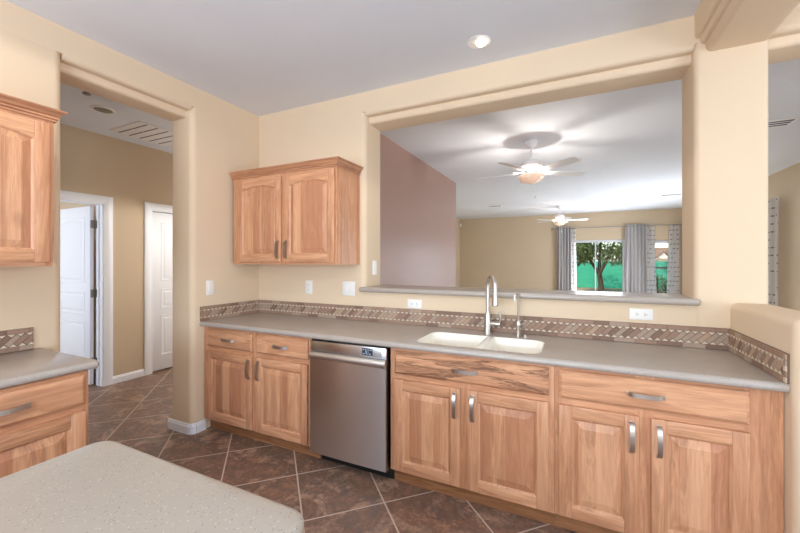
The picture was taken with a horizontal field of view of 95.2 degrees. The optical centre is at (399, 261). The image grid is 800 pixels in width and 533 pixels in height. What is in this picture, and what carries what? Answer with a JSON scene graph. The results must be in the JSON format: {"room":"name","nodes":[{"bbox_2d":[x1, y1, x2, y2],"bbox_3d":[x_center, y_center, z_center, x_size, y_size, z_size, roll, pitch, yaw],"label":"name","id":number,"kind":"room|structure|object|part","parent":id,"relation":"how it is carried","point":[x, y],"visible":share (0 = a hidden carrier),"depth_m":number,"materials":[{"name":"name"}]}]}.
{"room":"kitchen","nodes":[
{"label":"kitchen","id":0,"kind":"room"},
{"bbox_2d":[60,202,95,372],"bbox_3d":[-4.683,-0.009,4.069,2.070,2.848,4.400,0,0,26],"label":"wall","id":1,"kind":"structure","parent":0,"point":[63,205],"depth_m":4.62,"materials":[{"name":"beige paint"}]},
{"bbox_2d":[60,124,172,375],"bbox_3d":[-3.432,-0.009,4.137,0.130,2.848,5.600,0,0,26],"label":"wall","id":2,"kind":"structure","parent":0,"point":[133,174],"depth_m":4.33,"materials":[{"name":"beige paint"}]},
{"bbox_2d":[60,206,96,384],"bbox_3d":[-3.850,0.385,4.319,0.844,2.031,0.171,0,0,26],"label":"door","id":3,"kind":"structure","parent":2,"relation":"in","point":[77,225],"depth_m":4.25,"materials":[{"name":"white paint"}]},
{"bbox_2d":[60,190,112,386],"bbox_3d":[-3.583,0.338,3.800,0.148,2.154,0.976,0,0,26],"label":"trim","id":4,"kind":"structure","parent":2,"relation":"attached to","point":[104,204],"depth_m":4.15,"materials":[{"name":"white paint"}]},
{"bbox_2d":[113,369,143,383],"bbox_3d":[-3.243,1.372,4.368,0.013,0.085,0.341,0,0,26],"label":"baseboard","id":5,"kind":"structure","parent":2,"relation":"attached to","point":[139,373],"depth_m":4.36,"materials":[{"name":"white paint"}]},
{"bbox_2d":[144,202,172,375],"bbox_3d":[-3.019,0.338,4.982,0.148,2.154,0.956,0,0,26],"label":"trim","id":6,"kind":"structure","parent":2,"relation":"attached to","point":[149,208],"depth_m":4.56,"materials":[{"name":"white paint"}]},
{"bbox_2d":[153,212,172,370],"bbox_3d":[-3.004,0.385,4.972,0.171,2.031,0.766,0,0,26],"label":"door","id":7,"kind":"structure","parent":2,"relation":"in","point":[162,222],"depth_m":4.75,"materials":[{"name":"white paint"}]},
{"bbox_2d":[0,0,258,427],"bbox_3d":[-2.664,-0.009,1.277,0.280,2.848,5.298,0,0,26],"label":"wall","id":8,"kind":"structure","parent":0,"point":[213,137],"depth_m":2.99,"materials":[{"name":"beige paint"}]},
{"bbox_2d":[0,327,32,353],"bbox_3d":[-2.475,0.439,1.332,0.012,0.122,1.700,0,0,26],"label":"tile backsplash","id":9,"kind":"structure","parent":8,"relation":"attached to","point":[13,340],"depth_m":2.03,"materials":[{"name":"tile"}]},
{"bbox_2d":[0,93,67,265],"bbox_3d":[-2.066,-0.386,1.762,0.376,0.821,0.592,0,0,26],"label":"upper cabinet","id":10,"kind":"object","parent":8,"relation":"attached to","point":[26,127],"visible":1,"depth_m":1.83,"materials":[{"name":"brown wood"}]},
{"bbox_3d":[-1.940,-0.357,1.682,0.014,0.582,0.359,0,0,25],"label":"panel","id":11,"kind":"part","parent":10,"relation":"part of","materials":[{"name":"brown wood"}]},
{"bbox_3d":[-1.941,-0.357,1.683,0.020,0.720,0.497,0,0,25],"label":"door","id":12,"kind":"part","parent":10,"relation":"part of","materials":[{"name":"brown wood"}]},
{"bbox_3d":[-2.069,-0.766,1.763,0.368,0.060,0.592,0,0,25],"label":"crown moulding","id":13,"kind":"part","parent":10,"relation":"part of","materials":[{"name":"brown wood"}]},
{"bbox_2d":[167,418,205,434],"bbox_3d":[-1.806,1.372,3.039,0.334,0.085,0.108,0,0,4],"label":"baseboard","id":14,"kind":"structure","parent":8,"relation":"in","point":[182,427],"depth_m":3.02,"materials":[{"name":"white paint"}]},
{"bbox_2d":[206,280,213,294],"bbox_3d":[-1.621,0.225,3.123,0.012,0.125,0.075,0,0,26],"label":"wall switch","id":15,"kind":"object","parent":8,"relation":"attached to","point":[209,284],"visible":1,"depth_m":3.12,"materials":[{"name":"white plastic"}]},
{"bbox_2d":[200,300,257,321],"bbox_3d":[-1.529,0.439,3.315,0.012,0.122,0.615,0,0,26],"label":"tile backsplash","id":16,"kind":"structure","parent":8,"relation":"attached to","point":[212,312],"depth_m":3.27,"materials":[{"name":"tile"}]},
{"bbox_2d":[88,366,578,532],"bbox_3d":[0.894,1.475,4.927,11.400,0.120,15.150,0,0,26],"label":"floor","id":17,"kind":"structure","parent":0,"point":[330,497],"depth_m":2.39,"materials":[{"name":"stone"}]},
{"bbox_2d":[0,370,87,477],"bbox_3d":[-1.919,0.978,1.662,0.626,0.874,0.600,0,0,26],"label":"base cabinet","id":18,"kind":"object","parent":17,"relation":"on","point":[41,421],"visible":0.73,"depth_m":1.65,"materials":[{"name":"brown wood"}]},
{"bbox_3d":[-1.650,0.629,1.536,0.032,0.020,0.152,0,0,25],"label":"handle","id":19,"kind":"part","parent":18,"relation":"part of","materials":[{"name":"silver metal"}]},
{"bbox_3d":[-1.672,1.020,1.547,0.014,0.432,0.420,0,0,25],"label":"panel","id":20,"kind":"part","parent":18,"relation":"part of","materials":[{"name":"brown wood"}]},
{"bbox_3d":[-1.673,0.629,1.547,0.020,0.143,0.558,0,0,25],"label":"drawer","id":21,"kind":"part","parent":18,"relation":"part of","materials":[{"name":"brown wood"}]},
{"bbox_3d":[-1.673,1.020,1.547,0.020,0.570,0.558,0,0,25],"label":"door","id":22,"kind":"part","parent":18,"relation":"part of","materials":[{"name":"brown wood"}]},
{"bbox_2d":[0,348,98,388],"bbox_3d":[-2.186,0.520,1.195,0.647,0.038,1.761,0,0,26],"label":"countertop","id":23,"kind":"structure","parent":18,"relation":"on","point":[21,367],"depth_m":1.77,"materials":[{"name":"grey stone"}]},
{"bbox_2d":[204,326,321,457],"bbox_3d":[-1.007,0.978,3.060,1.165,0.874,0.626,0,0,26],"label":"base cabinet","id":24,"kind":"object","parent":17,"relation":"on","point":[257,385],"visible":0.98,"depth_m":2.78,"materials":[{"name":"brown wood"}]},
{"bbox_3d":[-1.386,0.629,2.911,0.152,0.020,0.032,0,0,25],"label":"handle","id":25,"kind":"part","parent":24,"relation":"part of","materials":[{"name":"silver metal"}]},
{"bbox_3d":[-1.376,1.020,2.934,0.518,0.570,0.020,0,0,25],"label":"door","id":26,"kind":"part","parent":24,"relation":"part of","materials":[{"name":"brown wood"}]},
{"bbox_3d":[-1.376,1.020,2.934,0.380,0.432,0.014,0,0,25],"label":"panel","id":27,"kind":"part","parent":24,"relation":"part of","materials":[{"name":"brown wood"}]},
{"bbox_3d":[-1.375,0.629,2.934,0.516,0.143,0.020,0,0,25],"label":"drawer","id":28,"kind":"part","parent":24,"relation":"part of","materials":[{"name":"brown wood"}]},
{"bbox_3d":[-1.180,0.835,2.813,0.020,0.152,0.032,0,0,25],"label":"handle","id":29,"kind":"part","parent":24,"relation":"part of","materials":[{"name":"silver metal"}]},
{"bbox_3d":[-1.087,0.835,2.769,0.020,0.152,0.032,0,0,25],"label":"handle","id":30,"kind":"part","parent":24,"relation":"part of","materials":[{"name":"silver metal"}]},
{"bbox_3d":[-0.889,0.629,2.674,0.152,0.020,0.032,0,0,25],"label":"handle","id":31,"kind":"part","parent":24,"relation":"part of","materials":[{"name":"silver metal"}]},
{"bbox_3d":[-0.879,1.020,2.697,0.359,0.432,0.014,0,0,25],"label":"panel","id":32,"kind":"part","parent":24,"relation":"part of","materials":[{"name":"brown wood"}]},
{"bbox_3d":[-0.879,1.020,2.697,0.497,0.570,0.020,0,0,25],"label":"door","id":33,"kind":"part","parent":24,"relation":"part of","materials":[{"name":"brown wood"}]},
{"bbox_3d":[-0.878,0.629,2.697,0.499,0.143,0.020,0,0,25],"label":"drawer","id":34,"kind":"part","parent":24,"relation":"part of","materials":[{"name":"brown wood"}]},
{"bbox_2d":[199,312,789,392],"bbox_3d":[0.095,0.520,2.545,3.603,0.038,0.634,0,0,26],"label":"countertop","id":35,"kind":"structure","parent":24,"relation":"on","point":[700,365],"depth_m":2.05,"materials":[{"name":"grey stone"}]},
{"bbox_2d":[417,332,544,353],"bbox_3d":[0.499,0.607,2.287,0.742,0.210,0.374,0,0,26],"label":"sink","id":36,"kind":"object","parent":35,"relation":"in","point":[442,338],"visible":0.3,"depth_m":2.41,"materials":[{"name":"white ceramic"}]},
{"bbox_3d":[0.337,0.607,2.364,0.384,0.210,0.374,0,0,25],"label":"bowl","id":37,"kind":"part","parent":36,"relation":"part of","materials":[{"name":"white ceramic"}]},
{"bbox_3d":[0.690,0.607,2.195,0.318,0.210,0.374,0,0,25],"label":"bowl","id":38,"kind":"part","parent":36,"relation":"part of","materials":[{"name":"white ceramic"}]},
{"bbox_2d":[483,276,501,333],"bbox_3d":[0.618,0.298,2.487,0.132,0.406,0.130,0,0,35],"label":"kitchen faucet","id":39,"kind":"object","parent":35,"relation":"on","point":[488,323],"visible":1,"depth_m":2.51,"materials":[{"name":"silver metal"}]},
{"bbox_3d":[0.619,0.228,2.479,0.025,0.266,0.141,0,0,-10],"label":"spout","id":40,"kind":"part","parent":39,"relation":"part of","materials":[{"name":"silver metal"}]},
{"bbox_3d":[0.658,0.394,2.508,0.088,0.103,0.037,0,0,36],"label":"lever","id":41,"kind":"part","parent":39,"relation":"part of","materials":[{"name":"silver metal"}]},
{"bbox_2d":[514,292,525,335],"bbox_3d":[0.793,0.352,2.455,0.088,0.296,0.059,0,0,-14],"label":"water tap","id":42,"kind":"object","parent":35,"relation":"on","point":[518,323],"visible":1,"depth_m":2.45,"materials":[{"name":"silver metal"}]},
{"bbox_3d":[0.780,0.302,2.444,0.012,0.196,0.068,0,0,42],"label":"spout","id":43,"kind":"part","parent":42,"relation":"part of","materials":[{"name":"silver metal"}]},
{"bbox_2d":[309,339,394,478],"bbox_3d":[-0.230,0.981,2.674,0.610,0.868,0.604,0,0,26],"label":"dishwasher","id":44,"kind":"object","parent":17,"relation":"on","point":[350,383],"visible":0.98,"depth_m":2.40,"materials":[{"name":"silver metal"}]},
{"bbox_3d":[-0.358,0.648,2.420,0.595,0.055,0.034,0,0,25],"label":"handle","id":45,"kind":"part","parent":44,"relation":"part of","materials":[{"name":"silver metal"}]},
{"bbox_3d":[-0.350,0.611,2.438,0.597,0.124,0.034,0,0,25],"label":"control panel","id":46,"kind":"part","parent":44,"relation":"part of","materials":[{"name":"silver metal"}]},
{"bbox_3d":[-0.183,0.583,2.338,0.150,0.052,0.002,0,0,25],"label":"label plate","id":47,"kind":"part","parent":44,"relation":"part of","materials":[{"name":"silver metal"}]},
{"bbox_2d":[391,348,554,525],"bbox_3d":[0.486,0.978,2.348,0.957,0.874,0.626,0,0,26],"label":"base cabinet","id":48,"kind":"object","parent":17,"relation":"on","point":[481,431],"visible":0.99,"depth_m":2.06,"materials":[{"name":"brown wood"}]},
{"bbox_3d":[0.156,1.020,2.203,0.287,0.432,0.014,0,0,25],"label":"panel","id":49,"kind":"part","parent":48,"relation":"part of","materials":[{"name":"brown wood"}]},
{"bbox_3d":[0.156,1.020,2.204,0.425,0.570,0.020,0,0,25],"label":"door","id":50,"kind":"part","parent":48,"relation":"part of","materials":[{"name":"brown wood"}]},
{"bbox_3d":[0.310,0.835,2.102,0.020,0.152,0.032,0,0,25],"label":"handle","id":51,"kind":"part","parent":48,"relation":"part of","materials":[{"name":"silver metal"}]},
{"bbox_3d":[0.361,0.629,2.078,0.152,0.020,0.032,0,0,25],"label":"handle","id":52,"kind":"part","parent":48,"relation":"part of","materials":[{"name":"silver metal"}]},
{"bbox_3d":[0.405,0.835,2.057,0.020,0.152,0.032,0,0,25],"label":"handle","id":53,"kind":"part","parent":48,"relation":"part of","materials":[{"name":"silver metal"}]},
{"bbox_3d":[0.372,0.629,2.100,0.896,0.143,0.020,0,0,25],"label":"drawer","id":54,"kind":"part","parent":48,"relation":"part of","materials":[{"name":"brown wood"}]},
{"bbox_3d":[0.582,1.020,1.999,0.292,0.432,0.014,0,0,25],"label":"panel","id":55,"kind":"part","parent":48,"relation":"part of","materials":[{"name":"brown wood"}]},
{"bbox_3d":[0.583,1.020,2.000,0.430,0.570,0.020,0,0,25],"label":"door","id":56,"kind":"part","parent":48,"relation":"part of","materials":[{"name":"brown wood"}]},
{"bbox_2d":[555,366,783,532],"bbox_3d":[1.317,0.978,1.951,0.882,0.874,0.626,0,0,26],"label":"base cabinet","id":57,"kind":"object","parent":17,"relation":"on","point":[634,454],"visible":0.98,"depth_m":1.69,"materials":[{"name":"brown wood"}]},
{"bbox_3d":[0.978,1.020,1.810,0.211,0.432,0.014,0,0,25],"label":"panel","id":58,"kind":"part","parent":57,"relation":"part of","materials":[{"name":"brown wood"}]},
{"bbox_3d":[0.979,1.020,1.811,0.349,0.570,0.020,0,0,25],"label":"door","id":59,"kind":"part","parent":57,"relation":"part of","materials":[{"name":"brown wood"}]},
{"bbox_3d":[1.098,0.835,1.726,0.020,0.152,0.032,0,0,25],"label":"handle","id":60,"kind":"part","parent":57,"relation":"part of","materials":[{"name":"silver metal"}]},
{"bbox_3d":[1.149,0.629,1.702,0.152,0.020,0.032,0,0,25],"label":"handle","id":61,"kind":"part","parent":57,"relation":"part of","materials":[{"name":"silver metal"}]},
{"bbox_3d":[1.159,0.629,1.725,0.750,0.143,0.020,0,0,25],"label":"drawer","id":62,"kind":"part","parent":57,"relation":"part of","materials":[{"name":"brown wood"}]},
{"bbox_3d":[1.196,0.835,1.680,0.020,0.152,0.032,0,0,25],"label":"handle","id":63,"kind":"part","parent":57,"relation":"part of","materials":[{"name":"silver metal"}]},
{"bbox_3d":[1.338,1.020,1.639,0.215,0.432,0.014,0,0,25],"label":"panel","id":64,"kind":"part","parent":57,"relation":"part of","materials":[{"name":"brown wood"}]},
{"bbox_3d":[1.339,1.020,1.640,0.353,0.570,0.020,0,0,25],"label":"door","id":65,"kind":"part","parent":57,"relation":"part of","materials":[{"name":"brown wood"}]},
{"bbox_3d":[-0.849,0.978,0.169,0.670,0.874,1.420,0,0,26],"label":"kitchen island","id":66,"kind":"object","parent":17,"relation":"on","visible":0},
{"bbox_2d":[0,441,303,532],"bbox_3d":[-0.846,0.520,0.176,0.738,0.038,1.576,0,0,26],"label":"island countertop","id":67,"kind":"structure","parent":66,"relation":"on","point":[103,486],"depth_m":0.76,"materials":[{"name":"grey stone"}]},
{"bbox_2d":[6,0,799,218],"bbox_3d":[0.894,-1.493,4.927,11.400,0.120,15.150,0,0,26],"label":"ceiling","id":68,"kind":"structure","parent":0,"point":[258,57],"depth_m":2.81,"materials":[{"name":"paint"}]},
{"bbox_2d":[90,105,115,113],"bbox_3d":[-2.799,-1.427,3.441,0.190,0.010,0.190,0,0,26],"label":"ceiling speaker","id":69,"kind":"object","parent":68,"relation":"attached to","point":[97,108],"visible":1,"depth_m":3.42,"materials":[{"name":"plastic"}]},
{"bbox_2d":[93,107,112,112],"bbox_3d":[-2.799,-1.425,3.441,0.144,0.003,0.144,0,0,25],"label":"grille","id":70,"kind":"object","parent":69,"relation":"attached to","point":[98,109],"depth_m":3.43,"materials":[{"name":"metal"}]},
{"bbox_2d":[110,121,172,145],"bbox_3d":[-2.774,-1.428,4.112,0.580,0.009,0.600,0,0,26],"label":"ceiling vent","id":71,"kind":"object","parent":68,"relation":"in","point":[141,130],"visible":0.8,"depth_m":4.03,"materials":[{"name":"white metal"}]},
{"bbox_2d":[118,125,172,143],"bbox_3d":[-2.780,-1.424,4.114,0.518,0.001,0.447,0,0,25],"label":"grille","id":72,"kind":"object","parent":71,"relation":"attached to","point":[150,133],"depth_m":4.06,"materials":[{"name":"grey"}]},
{"bbox_2d":[467,35,490,48],"bbox_3d":[0.516,-1.420,2.381,0.154,0.024,0.154,0,0,26],"label":"recessed light","id":73,"kind":"object","parent":68,"relation":"in","point":[478,41],"visible":1,"depth_m":2.36,"materials":[{"name":"white glass"}]},
{"bbox_3d":[0.530,-1.420,2.381,0.068,0.022,0.068,0,0,25],"label":"bulb","id":74,"kind":"part","parent":73,"relation":"part of","materials":[{"name":"white"}]},
{"bbox_2d":[477,139,584,198],"bbox_3d":[1.533,-1.087,4.377,1.239,0.690,1.274,0,0,26],"label":"ceiling fan","id":75,"kind":"object","parent":68,"relation":"hanging from","point":[530,165],"visible":1,"depth_m":4.27,"materials":[{"name":"white metal"}]},
{"bbox_3d":[1.204,-1.061,4.553,0.490,0.032,0.134,0,0,30],"label":"blade","id":76,"kind":"part","parent":75,"relation":"part of","materials":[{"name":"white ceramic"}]},
{"bbox_3d":[1.259,-1.061,4.068,0.490,0.032,0.134,0,0,-42],"label":"blade","id":77,"kind":"part","parent":75,"relation":"part of","materials":[{"name":"white ceramic"}]},
{"bbox_3d":[1.565,-0.980,4.348,0.294,0.101,0.283,0,0,25],"label":"lamp shade","id":78,"kind":"part","parent":75,"relation":"part of","materials":[{"name":"beige"}]},
{"bbox_3d":[1.738,-1.061,3.970,0.134,0.032,0.490,0,0,-24],"label":"blade","id":79,"kind":"part","parent":75,"relation":"part of","materials":[{"name":"white ceramic"}]},
{"bbox_3d":[1.978,-1.061,4.395,0.490,0.032,0.134,0,0,-6],"label":"blade","id":80,"kind":"part","parent":75,"relation":"part of","materials":[{"name":"white ceramic"}]},
{"bbox_2d":[536,206,587,232],"bbox_3d":[4.162,-1.087,9.421,1.239,0.690,1.274,0,0,26],"label":"ceiling fan","id":81,"kind":"object","parent":68,"relation":"hanging from","point":[559,216],"visible":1,"depth_m":9.35,"materials":[{"name":"white metal"}]},
{"bbox_3d":[4.119,-0.980,9.428,0.294,0.101,0.283,0,0,25],"label":"lamp shade","id":82,"kind":"part","parent":81,"relation":"part of","materials":[{"name":"beige"}]},
{"bbox_3d":[4.505,-1.061,9.275,0.490,0.032,0.134,0,0,22],"label":"blade","id":83,"kind":"part","parent":81,"relation":"part of","materials":[{"name":"white wood"}]},
{"bbox_2d":[660,193,681,195],"bbox_3d":[5.817,-1.428,7.814,0.400,0.009,0.200,0,0,26],"label":"ceiling vent","id":84,"kind":"object","parent":68,"relation":"in","point":[678,193],"visible":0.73,"depth_m":7.77,"materials":[{"name":"white metal"}]},
{"bbox_2d":[695,0,799,50],"bbox_3d":[0.724,-1.318,-0.339,0.332,0.230,5.299,0,0,26],"label":"ceiling beam","id":85,"kind":"structure","parent":68,"relation":"attached to","point":[719,24],"depth_m":1.87,"materials":[{"name":"beige paint"}]},
{"bbox_2d":[768,117,799,127],"bbox_3d":[3.892,-1.428,3.779,0.300,0.009,0.260,0,0,26],"label":"ceiling vent","id":86,"kind":"object","parent":68,"relation":"in","point":[787,121],"visible":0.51,"depth_m":3.74,"materials":[{"name":"white metal"}]},
{"bbox_2d":[768,119,794,126],"bbox_3d":[3.887,-1.424,3.782,0.238,0.001,0.173,0,0,25],"label":"grille","id":87,"kind":"object","parent":86,"relation":"attached to","point":[786,122],"depth_m":3.75,"materials":[{"name":"grey"}]},
{"bbox_2d":[380,133,455,286],"bbox_3d":[0.202,-0.009,5.147,0.160,2.848,3.548,0,0,26],"label":"wall","id":88,"kind":"structure","parent":0,"point":[418,202],"depth_m":4.95,"materials":[{"name":"paint"}]},
{"bbox_2d":[456,218,459,286],"bbox_3d":[1.365,-0.009,9.572,1.550,2.848,5.760,0,0,26],"label":"wall","id":89,"kind":"structure","parent":0,"point":[457,220],"depth_m":12.19,"materials":[{"name":"beige paint"}]},
{"bbox_2d":[259,3,799,328],"bbox_3d":[1.791,-0.009,2.255,7.480,2.848,0.300,0,0,26],"label":"wall","id":90,"kind":"structure","parent":0,"point":[725,91],"depth_m":2.33,"materials":[{"name":"beige paint"}]},
{"bbox_2d":[229,156,362,264],"bbox_3d":[-0.920,-0.386,3.171,1.174,0.821,0.376,0,0,26],"label":"upper cabinet","id":91,"kind":"object","parent":90,"relation":"attached to","point":[304,212],"visible":1,"depth_m":2.99,"materials":[{"name":"brown wood"}]},
{"bbox_3d":[-1.218,-0.357,3.151,0.507,0.720,0.020,0,0,25],"label":"door","id":92,"kind":"part","parent":91,"relation":"part of","materials":[{"name":"brown wood"}]},
{"bbox_3d":[-1.218,-0.357,3.150,0.369,0.582,0.014,0,0,25],"label":"panel","id":93,"kind":"part","parent":91,"relation":"part of","materials":[{"name":"brown wood"}]},
{"bbox_3d":[-1.027,-0.100,3.031,0.020,0.152,0.032,0,0,25],"label":"handle","id":94,"kind":"part","parent":91,"relation":"part of","materials":[{"name":"silver metal"}]},
{"bbox_3d":[-0.943,-0.100,2.991,0.020,0.152,0.032,0,0,25],"label":"handle","id":95,"kind":"part","parent":91,"relation":"part of","materials":[{"name":"silver metal"}]},
{"bbox_3d":[-0.919,-0.766,3.175,1.174,0.060,0.368,0,0,25],"label":"crown moulding","id":96,"kind":"part","parent":91,"relation":"part of","materials":[{"name":"brown wood"}]},
{"bbox_3d":[-0.732,-0.357,2.918,0.367,0.582,0.014,0,0,25],"label":"panel","id":97,"kind":"part","parent":91,"relation":"part of","materials":[{"name":"brown wood"}]},
{"bbox_3d":[-0.731,-0.357,2.918,0.505,0.720,0.020,0,0,25],"label":"door","id":98,"kind":"part","parent":91,"relation":"part of","materials":[{"name":"brown wood"}]},
{"bbox_2d":[306,280,311,293],"bbox_3d":[-0.833,0.235,3.335,0.078,0.122,0.009,0,0,26],"label":"wall outlet","id":99,"kind":"object","parent":90,"relation":"attached to","point":[308,283],"visible":1,"depth_m":3.33,"materials":[{"name":"white plastic"}]},
{"bbox_2d":[342,281,354,295],"bbox_3d":[-0.444,0.233,3.148,0.128,0.122,0.012,0,0,26],"label":"wall switch","id":100,"kind":"object","parent":90,"relation":"attached to","point":[348,287],"visible":1,"depth_m":3.15,"materials":[{"name":"white plastic"}]},
{"bbox_2d":[372,261,376,274],"bbox_3d":[-0.223,0.055,3.221,0.012,0.125,0.072,0,0,26],"label":"wall switch","id":101,"kind":"object","parent":90,"relation":"attached to","point":[374,263],"visible":1,"depth_m":3.21,"materials":[{"name":"white plastic"}]},
{"bbox_2d":[407,299,421,308],"bbox_3d":[0.114,0.336,2.883,0.122,0.068,0.009,0,0,26],"label":"wall outlet","id":102,"kind":"object","parent":90,"relation":"attached to","point":[410,303],"visible":1,"depth_m":2.88,"materials":[{"name":"white plastic"}]},
{"bbox_2d":[258,300,728,349],"bbox_3d":[0.229,0.439,2.826,3.606,0.122,0.012,0,0,26],"label":"tile backsplash","id":103,"kind":"structure","parent":90,"relation":"attached to","point":[657,334],"depth_m":2.50,"materials":[{"name":"tile"}]},
{"bbox_2d":[359,285,700,305],"bbox_3d":[0.766,0.235,2.745,2.292,0.040,0.410,0,0,26],"label":"ledge","id":104,"kind":"object","parent":90,"relation":"attached to","point":[569,295],"visible":0.96,"depth_m":2.49,"materials":[{"name":"grey stone"}]},
{"bbox_2d":[629,308,652,320],"bbox_3d":[1.475,0.324,2.234,0.122,0.068,0.009,0,0,26],"label":"wall outlet","id":105,"kind":"object","parent":90,"relation":"attached to","point":[636,314],"visible":1,"depth_m":2.23,"materials":[{"name":"white plastic"}]},
{"bbox_2d":[642,312,648,316],"bbox_3d":[1.494,0.324,2.222,0.033,0.031,0.004,0,0,25],"label":"receptacle","id":106,"kind":"object","parent":105,"relation":"attached to","point":[644,314],"depth_m":2.22,"materials":[{"name":"white plastic"}]},
{"bbox_2d":[460,208,681,294],"bbox_3d":[4.984,-0.009,11.119,6.750,2.848,0.150,0,0,26],"label":"wall","id":107,"kind":"structure","parent":0,"point":[520,252],"depth_m":11.49,"materials":[{"name":"beige paint"}]},
{"bbox_2d":[551,225,648,229],"bbox_3d":[5.720,-0.985,10.596,2.490,0.060,0.159,0,0,26],"label":"curtain rod","id":108,"kind":"object","parent":107,"relation":"attached to","point":[640,225],"visible":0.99,"depth_m":10.54,"materials":[{"name":"grey metal"}]},
{"bbox_2d":[557,227,571,289],"bbox_3d":[4.914,0.180,10.926,0.400,2.430,0.111,0,0,26],"label":"curtain","id":109,"kind":"object","parent":108,"relation":"hanging from","point":[564,239],"visible":0.76,"depth_m":10.92,"materials":[{"name":"white fabric"}]},
{"bbox_2d":[572,229,576,290],"bbox_3d":[5.183,0.195,10.864,0.170,2.380,0.060,0,0,26],"label":"sheer curtain","id":110,"kind":"object","parent":108,"relation":"hanging from","point":[574,273],"visible":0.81,"depth_m":10.87,"materials":[{"name":"white fabric"}]},
{"bbox_2d":[625,224,646,292],"bbox_3d":[6.559,0.180,10.142,0.525,2.430,0.110,0,0,26],"label":"curtain","id":111,"kind":"object","parent":108,"relation":"hanging from","point":[636,236],"visible":0.75,"depth_m":10.15,"materials":[{"name":"white fabric"}]},
{"bbox_2d":[576,239,624,291],"bbox_3d":[5.814,0.390,10.712,1.330,2.044,0.070,0,0,26],"label":"window","id":112,"kind":"structure","parent":107,"relation":"in","point":[615,240],"depth_m":10.46,"materials":[{"name":"grey plastic"}]},
{"bbox_2d":[655,240,667,242],"bbox_3d":[7.195,0.190,10.053,0.550,1.540,0.070,0,0,26],"label":"window","id":113,"kind":"structure","parent":107,"relation":"in","point":[656,241],"depth_m":10.02,"materials":[{"name":"grey plastic"}]},
{"bbox_2d":[648,224,681,226],"bbox_3d":[7.298,-0.985,9.873,1.060,0.060,0.104,0,0,26],"label":"curtain rod","id":114,"kind":"object","parent":107,"relation":"attached to","point":[670,224],"visible":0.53,"depth_m":9.91,"materials":[{"name":"grey metal"}]},
{"bbox_2d":[647,226,656,292],"bbox_3d":[6.917,0.195,10.039,0.270,2.380,0.056,0,0,26],"label":"sheer curtain","id":115,"kind":"object","parent":114,"relation":"hanging from","point":[651,262],"visible":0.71,"depth_m":10.04,"materials":[{"name":"white fabric"}]},
{"bbox_2d":[667,224,679,293],"bbox_3d":[7.346,0.195,9.835,0.300,2.380,0.056,0,0,26],"label":"sheer curtain","id":116,"kind":"object","parent":114,"relation":"hanging from","point":[674,230],"visible":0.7,"depth_m":9.83,"materials":[{"name":"white fabric"}]},
{"bbox_2d":[730,303,799,532],"bbox_3d":[1.802,0.823,1.710,0.192,1.183,0.672,0,0,26],"label":"wall partition","id":117,"kind":"structure","parent":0,"point":[777,327],"depth_m":1.51,"materials":[{"name":"beige paint"}]},
{"bbox_2d":[728,329,789,383],"bbox_3d":[1.716,0.439,1.768,0.012,0.122,0.615,0,0,26],"label":"tile backsplash","id":118,"kind":"structure","parent":117,"relation":"attached to","point":[774,361],"depth_m":1.69,"materials":[{"name":"tile"}]},
{"bbox_2d":[768,162,799,310],"bbox_3d":[5.961,-0.009,5.502,0.150,2.848,9.148,0,0,26],"label":"wall","id":119,"kind":"structure","parent":0,"point":[785,183],"depth_m":5.54,"materials":[{"name":"beige paint"}]},
{"bbox_3d":[3.670,1.473,6.682,7.900,0.124,9.590,0,0,26],"label":"floor","id":120,"kind":"structure","parent":0,"visible":0},
{"bbox_2d":[768,196,778,305],"bbox_3d":[5.949,0.204,5.867,0.056,2.418,0.560,0,0,26],"label":"sheer curtain","id":121,"kind":"object","parent":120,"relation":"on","point":[773,203],"visible":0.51,"depth_m":5.79,"materials":[{"name":"white fabric"}]},
{"label":"outside","id":122,"kind":"structure","parent":0,"visible":0},
{"bbox_2d":[577,287,659,291],"bbox_3d":[15.504,1.545,8.843,54.000,0.740,64.000,0,0,26],"label":"ground","id":123,"kind":"structure","parent":122,"point":[578,288],"depth_m":15.72,"materials":[{"name":"concrete"}]},
{"bbox_2d":[576,242,621,290],"bbox_3d":[7.492,-0.601,13.805,3.237,3.951,2.418,0,0,26],"label":"tree","id":124,"kind":"object","parent":123,"relation":"on","point":[585,252],"visible":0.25,"depth_m":13.63,"materials":[{"name":"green plant"}]},
{"bbox_2d":[576,260,667,289],"bbox_3d":[10.921,0.585,15.493,30.060,1.260,0.098,0,0,26],"label":"lawn","id":125,"kind":"structure","parent":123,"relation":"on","point":[612,276],"depth_m":16.27,"materials":[{"name":"green plant"}]},
{"bbox_2d":[621,248,667,260],"bbox_3d":[20.823,0.260,29.517,5.000,2.550,6.700,0,0,26],"label":"house","id":126,"kind":"structure","parent":123,"relation":"on","point":[661,254],"depth_m":26.78,"materials":[{"name":"beige paint"}]},
{"bbox_2d":[656,274,666,292],"bbox_3d":[9.336,0.919,12.937,1.847,0.997,0.948,0,0,26],"label":"shrub","id":127,"kind":"object","parent":123,"relation":"on","point":[662,290],"visible":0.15,"depth_m":12.87,"materials":[{"name":"green plant"}]}
]}

